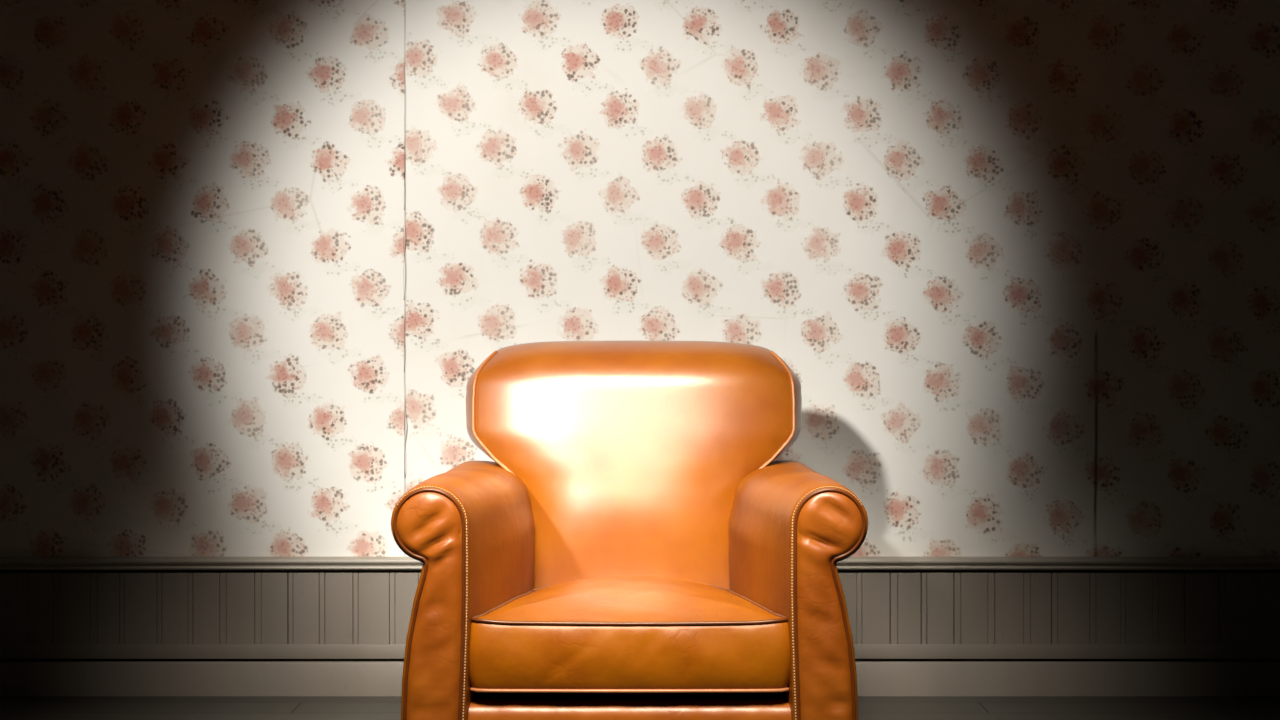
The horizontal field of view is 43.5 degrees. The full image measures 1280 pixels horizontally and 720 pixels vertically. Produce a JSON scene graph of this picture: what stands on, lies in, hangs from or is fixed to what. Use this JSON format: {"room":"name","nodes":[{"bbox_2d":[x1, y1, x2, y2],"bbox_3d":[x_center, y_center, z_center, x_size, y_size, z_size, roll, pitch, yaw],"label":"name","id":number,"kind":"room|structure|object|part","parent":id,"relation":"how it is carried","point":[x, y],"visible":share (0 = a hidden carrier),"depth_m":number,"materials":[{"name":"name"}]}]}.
{"room":"living room","nodes":[
{"label":"living room","id":0,"kind":"room"},
{"bbox_2d":[0,0,1279,556],"bbox_3d":[0.000,-0.890,4.426,9.000,3.600,0.127,0,0,0],"label":"wall","id":1,"kind":"structure","parent":0,"point":[1014,264],"depth_m":4.37,"materials":[{"name":"paper"}]},
{"bbox_2d":[0,570,1279,660],"bbox_3d":[0.000,0.696,4.359,9.000,0.262,0.022,0,0,0],"label":"wainscoting","id":2,"kind":"structure","parent":1,"relation":"attached to","point":[46,615],"depth_m":4.35,"materials":[{"name":"grey paint"}]},
{"bbox_2d":[0,661,1279,695],"bbox_3d":[0.000,0.864,4.358,9.000,0.092,0.024,0,0,0],"label":"baseboard","id":3,"kind":"structure","parent":1,"relation":"attached to","point":[17,678],"depth_m":4.35,"materials":[{"name":"grey paint"}]},
{"bbox_2d":[0,557,1279,569],"bbox_3d":[0.000,0.552,4.349,9.000,0.034,0.042,0,0,0],"label":"trim","id":4,"kind":"structure","parent":1,"relation":"attached to","point":[6,563],"depth_m":4.34,"materials":[{"name":"beige paint"}]},
{"bbox_2d":[0,696,1279,719],"bbox_3d":[0.000,0.940,1.295,9.000,0.060,6.390,0,0,0],"label":"floor","id":5,"kind":"structure","parent":0,"point":[11,707],"depth_m":4.21,"materials":[{"name":"brown wood"}]},
{"bbox_2d":[391,341,867,719],"bbox_3d":[-0.020,0.431,3.557,0.926,0.958,0.946,0,0,0],"label":"armchair","id":6,"kind":"object","parent":5,"relation":"on","point":[634,544],"visible":1,"depth_m":3.31,"materials":[{"name":"orange leather"}]},
{"bbox_3d":[-0.407,0.536,3.093,0.129,0.567,0.018,0,0,0],"label":"panel","id":7,"kind":"part","parent":6,"relation":"part of","materials":[{"name":"orange leather"}]},
{"bbox_3d":[-0.366,0.529,3.525,0.234,0.582,0.850,0,0,0],"label":"armrest","id":8,"kind":"part","parent":6,"relation":"part of","materials":[{"name":"orange leather"}]},
{"bbox_2d":[469,576,789,688],"bbox_3d":[-0.020,0.565,3.438,0.642,0.166,0.664,0,0,0],"label":"seat cushion","id":9,"kind":"object","parent":6,"relation":"on","point":[526,632],"depth_m":3.12,"materials":[{"name":"orange leather"}]},
{"bbox_3d":[-0.020,0.745,3.176,0.660,0.150,0.099,0,0,0],"label":"rail","id":10,"kind":"part","parent":6,"relation":"part of","materials":[{"name":"orange leather"}]},
{"bbox_3d":[-0.015,0.311,3.872,0.826,0.718,0.317,0,0,0],"label":"backrest","id":11,"kind":"part","parent":6,"relation":"part of","materials":[{"name":"orange leather"}]},
{"bbox_3d":[0.325,0.529,3.525,0.234,0.582,0.850,0,0,0],"label":"armrest","id":12,"kind":"part","parent":6,"relation":"part of","materials":[{"name":"orange leather"}]},
{"bbox_3d":[0.366,0.536,3.093,0.129,0.567,0.018,0,0,0],"label":"panel","id":13,"kind":"part","parent":6,"relation":"part of","materials":[{"name":"orange leather"}]}
]}

